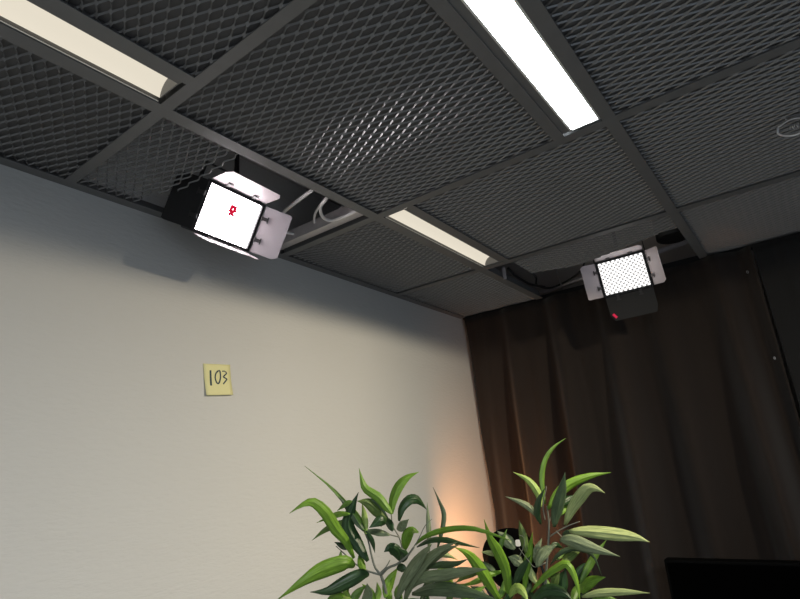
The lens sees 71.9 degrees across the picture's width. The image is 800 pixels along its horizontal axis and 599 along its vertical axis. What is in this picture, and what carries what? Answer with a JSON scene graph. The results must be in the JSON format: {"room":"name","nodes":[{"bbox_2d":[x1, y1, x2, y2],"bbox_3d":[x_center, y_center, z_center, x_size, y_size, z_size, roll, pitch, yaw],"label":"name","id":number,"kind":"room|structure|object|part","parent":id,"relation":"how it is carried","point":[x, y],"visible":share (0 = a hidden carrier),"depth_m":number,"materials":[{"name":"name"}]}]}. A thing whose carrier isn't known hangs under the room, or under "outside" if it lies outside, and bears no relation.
{"room":"studio","nodes":[
{"label":"studio","id":0,"kind":"room"},
{"bbox_2d":[0,120,503,598],"bbox_3d":[-0.947,0.709,0.631,0.100,2.736,4.720,-16,-21,34],"label":"wall","id":1,"kind":"structure","parent":0,"point":[121,477],"depth_m":1.37,"materials":[{"name":"paint"}]},
{"bbox_2d":[203,364,232,394],"bbox_3d":[-0.469,0.207,1.424,0.006,0.087,0.089,-16,-21,34],"label":"sticky note","id":2,"kind":"object","parent":1,"relation":"attached to","point":[217,377],"visible":1,"depth_m":1.42,"materials":[{"name":"yellow paper"}]},
{"bbox_2d":[0,153,464,318],"bbox_3d":[-0.596,-0.224,1.408,0.028,0.030,2.933,-16,-21,34],"label":"trim","id":3,"kind":"structure","parent":1,"relation":"attached to","point":[141,205],"depth_m":1.34,"materials":[{"name":"black paint"}]},
{"bbox_2d":[539,240,688,294],"bbox_3d":[0.713,-0.068,2.349,0.986,0.107,0.020,-16,-21,34],"label":"conduit pipe","id":4,"kind":"object","parent":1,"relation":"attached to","point":[674,245],"visible":0.24,"depth_m":2.31,"materials":[{"name":"grey metal"}]},
{"bbox_2d":[463,232,799,319],"bbox_3d":[1.301,-0.210,1.865,2.518,0.022,0.024,-16,-21,34],"label":"track","id":5,"kind":"object","parent":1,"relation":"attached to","point":[694,258],"visible":0.22,"depth_m":2.07,"materials":[{"name":"black plastic"}]},
{"bbox_2d":[528,261,585,288],"bbox_3d":[0.665,-0.118,2.246,0.248,0.076,0.162,-16,-21,34],"label":"cable","id":6,"kind":"object","parent":5,"relation":"on","point":[579,272],"visible":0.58,"depth_m":2.28,"materials":[{"name":"black plastic"}]},
{"bbox_2d":[464,245,799,598],"bbox_3d":[0.830,1.107,1.847,1.148,2.427,0.181,-16,-21,34],"label":"curtain","id":7,"kind":"object","parent":5,"relation":"hanging from","point":[688,407],"visible":0.84,"depth_m":1.96,"materials":[{"name":"brown fabric"}]},
{"bbox_2d":[751,233,799,405],"bbox_3d":[1.801,0.816,1.149,1.304,2.427,0.055,-16,-21,34],"label":"curtain","id":8,"kind":"object","parent":5,"relation":"hanging from","point":[778,259],"visible":1,"depth_m":1.79,"materials":[{"name":"black fabric"}]},
{"bbox_2d":[0,22,542,299],"bbox_3d":[-0.296,-0.314,1.198,0.030,0.034,2.933,-16,-21,34],"label":"ceiling beam","id":9,"kind":"structure","parent":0,"point":[7,33],"depth_m":1.11,"materials":[{"name":"grey metal"}]},
{"bbox_2d":[0,0,181,101],"bbox_3d":[-0.582,-0.447,0.749,0.079,0.053,0.585,-16,-21,34],"label":"strip light","id":10,"kind":"object","parent":9,"relation":"attached to","point":[31,18],"visible":0.7,"depth_m":0.87,"materials":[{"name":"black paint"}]},
{"bbox_3d":[-0.406,-0.380,0.971,0.058,0.030,0.002,-16,-21,34],"label":"plate","id":11,"kind":"part","parent":10,"relation":"part of","materials":[{"name":"black paint"}]},
{"bbox_2d":[65,111,162,182],"bbox_3d":[-0.588,-0.317,1.122,0.348,0.034,0.023,-16,-21,34],"label":"rail","id":12,"kind":"object","parent":9,"relation":"attached to","point":[151,118],"visible":0.75,"depth_m":1.10,"materials":[{"name":"grey metal"}]},
{"bbox_2d":[78,117,237,201],"bbox_3d":[-0.527,-0.287,1.196,0.360,0.006,0.185,-16,-21,34],"label":"ceiling panel","id":13,"kind":"object","parent":9,"relation":"attached to","point":[162,125],"visible":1,"depth_m":1.18,"materials":[{"name":"grey paint"}]},
{"bbox_2d":[282,215,373,255],"bbox_3d":[-0.216,-0.193,1.599,0.348,0.034,0.024,-16,-21,34],"label":"rail","id":14,"kind":"object","parent":9,"relation":"attached to","point":[358,222],"visible":0.79,"depth_m":1.59,"materials":[{"name":"grey metal"}]},
{"bbox_2d":[281,206,362,249],"bbox_3d":[-0.235,-0.210,1.580,0.342,0.033,0.028,-16,-21,34],"label":"channel","id":15,"kind":"object","parent":14,"relation":"attached to","point":[308,230],"visible":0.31,"depth_m":1.57,"materials":[{"name":"grey metal"}]},
{"bbox_2d":[313,197,324,223],"bbox_3d":[-0.225,-0.246,1.541,0.034,0.056,0.151,4,-19,-24],"label":"cable","id":16,"kind":"object","parent":15,"relation":"on","point":[317,208],"visible":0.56,"depth_m":1.53,"materials":[{"name":"white plastic"}]},
{"bbox_2d":[319,197,356,221],"bbox_3d":[-0.170,-0.252,1.468,0.129,0.056,0.083,-16,-21,34],"label":"cable","id":17,"kind":"object","parent":15,"relation":"attached to","point":[322,203],"visible":0.79,"depth_m":1.48,"materials":[{"name":"white plastic"}]},
{"bbox_2d":[292,221,472,292],"bbox_3d":[-0.041,-0.127,1.820,0.360,0.010,0.569,-16,-21,34],"label":"ceiling panel","id":18,"kind":"object","parent":14,"relation":"attached to","point":[373,252],"visible":0.98,"depth_m":1.79,"materials":[{"name":"grey paint"}]},
{"bbox_2d":[397,269,478,294],"bbox_3d":[0.134,-0.076,2.048,0.348,0.034,0.026,-16,-21,34],"label":"rail","id":19,"kind":"object","parent":9,"relation":"attached to","point":[466,273],"visible":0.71,"depth_m":2.04,"materials":[{"name":"black metal"}]},
{"bbox_2d":[403,272,533,316],"bbox_3d":[0.291,-0.016,2.245,0.360,0.010,0.504,-16,-21,34],"label":"ceiling panel","id":20,"kind":"object","parent":19,"relation":"attached to","point":[475,293],"visible":0.97,"depth_m":2.23,"materials":[{"name":"grey paint"}]},
{"bbox_2d":[385,208,501,266],"bbox_3d":[0.154,-0.201,1.692,0.079,0.053,0.546,-16,-21,34],"label":"strip light","id":21,"kind":"object","parent":9,"relation":"attached to","point":[407,218],"visible":0.59,"depth_m":1.67,"materials":[{"name":"black paint"}]},
{"bbox_3d":[0.316,-0.137,1.900,0.054,0.029,0.002,-16,-21,34],"label":"plate","id":22,"kind":"part","parent":21,"relation":"part of","materials":[{"name":"black paint"}]},
{"bbox_2d":[502,267,506,278],"bbox_3d":[0.387,-0.097,2.047,0.012,0.045,0.003,-10,-18,17],"label":"strap","id":23,"kind":"object","parent":9,"relation":"hanging from","point":[503,269],"visible":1,"depth_m":2.04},
{"bbox_2d":[507,267,545,287],"bbox_3d":[0.504,-0.081,2.207,0.024,0.031,0.296,-18,-23,38],"label":"cable","id":24,"kind":"object","parent":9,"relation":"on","point":[508,268],"visible":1,"depth_m":2.18,"materials":[{"name":"black plastic"}]},
{"bbox_2d":[162,113,615,205],"bbox_3d":[0.327,-1.054,0.033,3.622,0.080,4.820,-16,-21,34],"label":"ceiling","id":25,"kind":"structure","parent":0,"point":[166,120],"depth_m":1.73,"materials":[{"name":"paint"}]},
{"bbox_2d":[161,153,291,259],"bbox_3d":[-0.415,-0.305,1.385,0.197,0.425,0.265,-16,-21,34],"label":"lamp","id":26,"kind":"object","parent":25,"relation":"hanging from","point":[209,208],"visible":1,"depth_m":1.34,"materials":[{"name":"black metal"}]},
{"bbox_3d":[-0.504,-0.233,1.293,0.129,0.139,0.026,-6,-18,6],"label":"barn door","id":27,"kind":"part","parent":26,"relation":"part of","materials":[{"name":"black metal"}]},
{"bbox_3d":[-0.414,-0.126,1.323,0.059,0.048,0.159,-16,-21,34],"label":"barn door","id":28,"kind":"part","parent":26,"relation":"part of","materials":[{"name":"grey metal"}]},
{"bbox_3d":[-0.419,-0.203,1.352,0.070,0.126,0.169,-16,-21,34],"label":"frame","id":29,"kind":"part","parent":26,"relation":"part of","materials":[{"name":"black metal"}]},
{"bbox_3d":[-0.416,-0.409,1.410,0.060,0.212,0.060,-16,-21,34],"label":"stem","id":30,"kind":"part","parent":26,"relation":"part of","materials":[{"name":"black metal"}]},
{"bbox_3d":[-0.364,-0.270,1.330,0.070,0.016,0.158,-16,-21,34],"label":"barn door","id":31,"kind":"part","parent":26,"relation":"part of","materials":[{"name":"grey metal"}]},
{"bbox_3d":[-0.331,-0.171,1.419,0.104,0.128,0.044,1,-18,-16],"label":"barn door","id":32,"kind":"part","parent":26,"relation":"part of","materials":[{"name":"grey metal"}]},
{"bbox_2d":[282,189,312,212],"bbox_3d":[-0.278,-0.267,1.477,0.227,0.048,0.032,-20,-23,41],"label":"cable","id":33,"kind":"object","parent":26,"relation":"attached to","point":[310,191],"visible":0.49,"depth_m":1.45,"materials":[{"name":"white plastic"}]},
{"bbox_2d":[580,231,665,320],"bbox_3d":[0.774,-0.176,1.962,0.261,0.485,0.169,-12,-19,24],"label":"lamp","id":34,"kind":"object","parent":25,"relation":"hanging from","point":[630,272],"visible":0.96,"depth_m":1.93,"materials":[{"name":"black metal"}]},
{"bbox_3d":[0.680,-0.062,1.954,0.094,0.133,0.017,3,-19,-21],"label":"barn door","id":35,"kind":"part","parent":34,"relation":"part of","materials":[{"name":"grey metal"}]},
{"bbox_3d":[0.754,-0.160,1.911,0.158,0.016,0.070,-12,-19,24],"label":"barn door","id":36,"kind":"part","parent":34,"relation":"part of","materials":[{"name":"grey metal"}]},
{"bbox_3d":[0.788,-0.089,1.940,0.172,0.137,0.042,-12,-19,24],"label":"frame","id":37,"kind":"part","parent":34,"relation":"part of","materials":[{"name":"black metal"}]},
{"bbox_3d":[0.812,0.017,1.927,0.162,0.091,0.028,-12,-19,24],"label":"barn door","id":38,"kind":"part","parent":34,"relation":"part of","materials":[{"name":"black metal"}]},
{"bbox_3d":[0.865,-0.116,1.868,0.024,0.129,0.090,-2,-18,-8],"label":"barn door","id":39,"kind":"part","parent":34,"relation":"part of","materials":[{"name":"grey metal"}]},
{"bbox_2d":[652,216,685,243],"bbox_3d":[0.932,-0.324,1.925,0.112,0.240,0.112,-16,-21,34],"label":"duct pipe","id":40,"kind":"object","parent":25,"relation":"attached to","point":[671,236],"visible":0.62,"depth_m":1.89,"materials":[{"name":"black plastic"}]},
{"bbox_2d":[517,0,706,258],"bbox_3d":[0.203,-0.462,0.847,0.027,0.034,2.933,-16,-21,34],"label":"ceiling beam","id":41,"kind":"structure","parent":0,"point":[536,11],"depth_m":1.08,"materials":[{"name":"grey metal"}]},
{"bbox_2d":[161,0,317,109],"bbox_3d":[-0.188,-0.436,0.840,0.599,0.034,0.023,-16,-21,34],"label":"rail","id":42,"kind":"object","parent":41,"relation":"attached to","point":[181,92],"visible":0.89,"depth_m":0.89,"materials":[{"name":"grey metal"}]},
{"bbox_2d":[35,0,194,83],"bbox_3d":[-0.539,-0.449,0.718,0.024,0.034,0.595,-16,-21,34],"label":"rail","id":43,"kind":"object","parent":42,"relation":"attached to","point":[61,7],"visible":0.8,"depth_m":0.84,"materials":[{"name":"grey metal"}]},
{"bbox_2d":[65,0,291,76],"bbox_3d":[-0.332,-0.503,0.570,0.507,0.010,0.614,-16,-21,34],"label":"ceiling panel","id":44,"kind":"object","parent":42,"relation":"attached to","point":[192,35],"visible":1,"depth_m":0.83,"materials":[{"name":"grey paint"}]},
{"bbox_2d":[174,0,551,213],"bbox_3d":[-0.043,-0.353,1.105,0.506,0.010,0.607,-16,-21,34],"label":"ceiling panel","id":45,"kind":"object","parent":42,"relation":"attached to","point":[381,104],"visible":1,"depth_m":1.04,"materials":[{"name":"grey paint"}]},
{"bbox_2d":[425,0,564,140],"bbox_3d":[0.163,-0.422,0.963,0.024,0.034,0.595,-16,-21,34],"label":"rail","id":46,"kind":"object","parent":42,"relation":"attached to","point":[444,9],"visible":0.83,"depth_m":0.95,"materials":[{"name":"grey metal"}]},
{"bbox_2d":[378,119,604,216],"bbox_3d":[0.185,-0.311,1.318,0.599,0.034,0.024,-16,-21,34],"label":"rail","id":47,"kind":"object","parent":41,"relation":"attached to","point":[598,124],"visible":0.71,"depth_m":1.28,"materials":[{"name":"grey metal"}]},
{"bbox_2d":[407,205,508,260],"bbox_3d":[0.192,-0.203,1.659,0.019,0.034,0.556,-16,-21,34],"label":"rail","id":48,"kind":"object","parent":47,"relation":"attached to","point":[414,208],"visible":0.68,"depth_m":1.61,"materials":[{"name":"grey metal"}]},
{"bbox_2d":[448,0,600,133],"bbox_3d":[0.202,-0.445,0.935,0.081,0.053,0.583,-16,-21,34],"label":"strip light","id":49,"kind":"object","parent":41,"relation":"attached to","point":[504,26],"visible":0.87,"depth_m":0.98,"materials":[{"name":"black paint"}]},
{"bbox_3d":[0.384,-0.382,1.153,0.064,0.034,0.002,-16,-21,34],"label":"plate","id":50,"kind":"part","parent":49,"relation":"part of","materials":[{"name":"white plastic"}]},
{"bbox_2d":[415,126,664,258],"bbox_3d":[0.399,-0.257,1.511,0.513,0.010,0.568,-16,-21,34],"label":"ceiling panel","id":51,"kind":"object","parent":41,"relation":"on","point":[585,184],"visible":1,"depth_m":1.47,"materials":[{"name":"grey paint"}]},
{"bbox_2d":[483,211,667,268],"bbox_3d":[0.535,-0.194,1.766,0.599,0.034,0.026,-16,-21,34],"label":"rail","id":52,"kind":"object","parent":41,"relation":"attached to","point":[663,213],"visible":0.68,"depth_m":1.73,"materials":[{"name":"grey metal"}]},
{"bbox_2d":[514,215,676,272],"bbox_3d":[0.645,-0.170,1.824,0.507,0.010,0.216,-16,-21,34],"label":"ceiling panel","id":53,"kind":"object","parent":41,"relation":"attached to","point":[588,257],"visible":0.97,"depth_m":1.82,"materials":[{"name":"grey paint"}]},
{"bbox_2d":[615,35,799,120],"bbox_3d":[0.682,-0.458,0.968,0.599,0.034,0.024,-16,-21,34],"label":"rail","id":54,"kind":"object","parent":41,"relation":"attached to","point":[790,45],"visible":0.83,"depth_m":1.03,"materials":[{"name":"grey metal"}]},
{"bbox_2d":[541,0,799,113],"bbox_3d":[0.497,-0.513,0.727,0.611,0.010,0.607,-16,-21,34],"label":"ceiling panel","id":55,"kind":"object","parent":54,"relation":"attached to","point":[633,51],"visible":1,"depth_m":0.93,"materials":[{"name":"grey paint"}]},
{"bbox_2d":[615,47,799,206],"bbox_3d":[0.857,-0.392,1.189,0.611,0.010,0.568,-16,-21,34],"label":"ceiling panel","id":56,"kind":"object","parent":54,"relation":"attached to","point":[720,136],"visible":1,"depth_m":1.22,"materials":[{"name":"grey paint"}]},
{"bbox_2d":[776,117,799,136],"bbox_3d":[0.839,-0.374,1.176,0.065,0.048,0.025,-16,-21,34],"label":"clip","id":57,"kind":"object","parent":56,"relation":"hanging from","point":[793,118],"visible":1,"depth_m":1.18,"materials":[{"name":"silver metal"}]},
{"bbox_2d":[677,169,799,211],"bbox_3d":[1.032,-0.341,1.416,0.599,0.034,0.026,-16,-21,34],"label":"rail","id":58,"kind":"object","parent":41,"relation":"attached to","point":[796,173],"visible":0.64,"depth_m":1.49,"materials":[{"name":"grey metal"}]},
{"bbox_2d":[676,176,799,255],"bbox_3d":[1.189,-0.281,1.614,0.611,0.010,0.503,-16,-21,34],"label":"ceiling panel","id":59,"kind":"object","parent":58,"relation":"attached to","point":[772,211],"visible":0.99,"depth_m":1.68,"materials":[{"name":"grey paint"}]},
{"bbox_2d":[494,220,799,420],"bbox_3d":[1.845,0.760,1.431,3.422,2.736,0.100,-16,-21,34],"label":"wall","id":60,"kind":"structure","parent":0,"point":[548,278],"depth_m":2.39,"materials":[{"name":"grey paint"}]},
{"bbox_3d":[0.520,1.609,-0.812,3.622,0.050,4.820,-16,-21,34],"label":"floor","id":61,"kind":"structure","parent":0,"visible":0},
{"bbox_2d":[278,466,510,598],"bbox_3d":[0.059,1.157,0.743,0.378,1.813,0.283,-7,-18,9],"label":"potted plant","id":62,"kind":"object","parent":61,"relation":"on","point":[416,573],"visible":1,"depth_m":0.93,"materials":[{"name":"green plant"}]},
{"bbox_3d":[-0.072,0.455,0.961,0.078,0.053,0.005,-5,-18,4],"label":"stem","id":63,"kind":"part","parent":62,"relation":"part of","materials":[{"name":"grey plant"}]},
{"bbox_3d":[-0.049,0.442,0.966,0.032,0.077,0.005,-10,-18,16],"label":"stem","id":64,"kind":"part","parent":62,"relation":"part of","materials":[{"name":"grey plant"}]},
{"bbox_3d":[-0.026,0.500,0.950,0.007,0.050,0.023,-13,-20,26],"label":"stem","id":65,"kind":"part","parent":62,"relation":"part of","materials":[{"name":"grey plant"}]},
{"bbox_3d":[-0.004,0.421,0.986,0.022,0.077,0.005,-12,-19,22],"label":"stem","id":66,"kind":"part","parent":62,"relation":"part of","materials":[{"name":"grey plant"}]},
{"bbox_3d":[-0.005,0.440,0.925,0.006,0.051,0.093,12,-24,-41],"label":"stem","id":67,"kind":"part","parent":62,"relation":"part of","materials":[{"name":"grey plant"}]},
{"bbox_3d":[0.033,0.393,0.909,0.048,0.056,0.003,-11,-19,21],"label":"stem","id":68,"kind":"part","parent":62,"relation":"part of","materials":[{"name":"grey plant"}]},
{"bbox_2d":[482,528,544,597],"bbox_3d":[0.428,1.546,1.671,0.260,1.583,0.260,-16,-21,34],"label":"floor lamp","id":69,"kind":"object","parent":61,"relation":"on","point":[512,532],"visible":0.35,"depth_m":1.84,"materials":[{"name":"black metal"}]},
{"bbox_2d":[455,438,648,598],"bbox_3d":[0.331,1.196,0.970,0.386,1.837,0.282,0,-18,-13],"label":"potted plant","id":70,"kind":"object","parent":61,"relation":"on","point":[559,503],"visible":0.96,"depth_m":1.14,"materials":[{"name":"green plant"}]},
{"bbox_3d":[0.303,0.426,1.153,0.007,0.067,0.017,10,-22,-37],"label":"stem","id":71,"kind":"part","parent":70,"relation":"part of","materials":[{"name":"grey plant"}]},
{"bbox_3d":[0.306,0.536,1.151,0.009,0.200,0.070,2,-18,-17],"label":"stem","id":72,"kind":"part","parent":70,"relation":"part of","materials":[{"name":"grey plant"}]},
{"bbox_3d":[0.340,0.476,1.140,0.068,0.030,0.014,-16,-21,34],"label":"stem","id":73,"kind":"part","parent":70,"relation":"part of","materials":[{"name":"grey plant"}]},
{"bbox_2d":[664,557,799,598],"bbox_3d":[1.079,1.400,1.221,0.620,1.499,0.290,-16,-21,34],"label":"monitor","id":74,"kind":"object","parent":61,"relation":"on","point":[688,578],"visible":1,"depth_m":1.50,"materials":[{"name":"black plastic"}]},
{"bbox_3d":[-0.961,-0.442,0.644,0.348,0.034,0.025,-16,-21,34],"label":"rail","id":75,"kind":"object","parent":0,"visible":0},
{"bbox_2d":[0,38,149,176],"bbox_3d":[-0.774,-0.372,0.880,0.360,0.010,0.616,-16,-21,34],"label":"ceiling panel","id":76,"kind":"object","parent":75,"relation":"attached to","point":[53,118],"visible":1,"depth_m":1.02,"materials":[{"name":"grey paint"}]}
]}

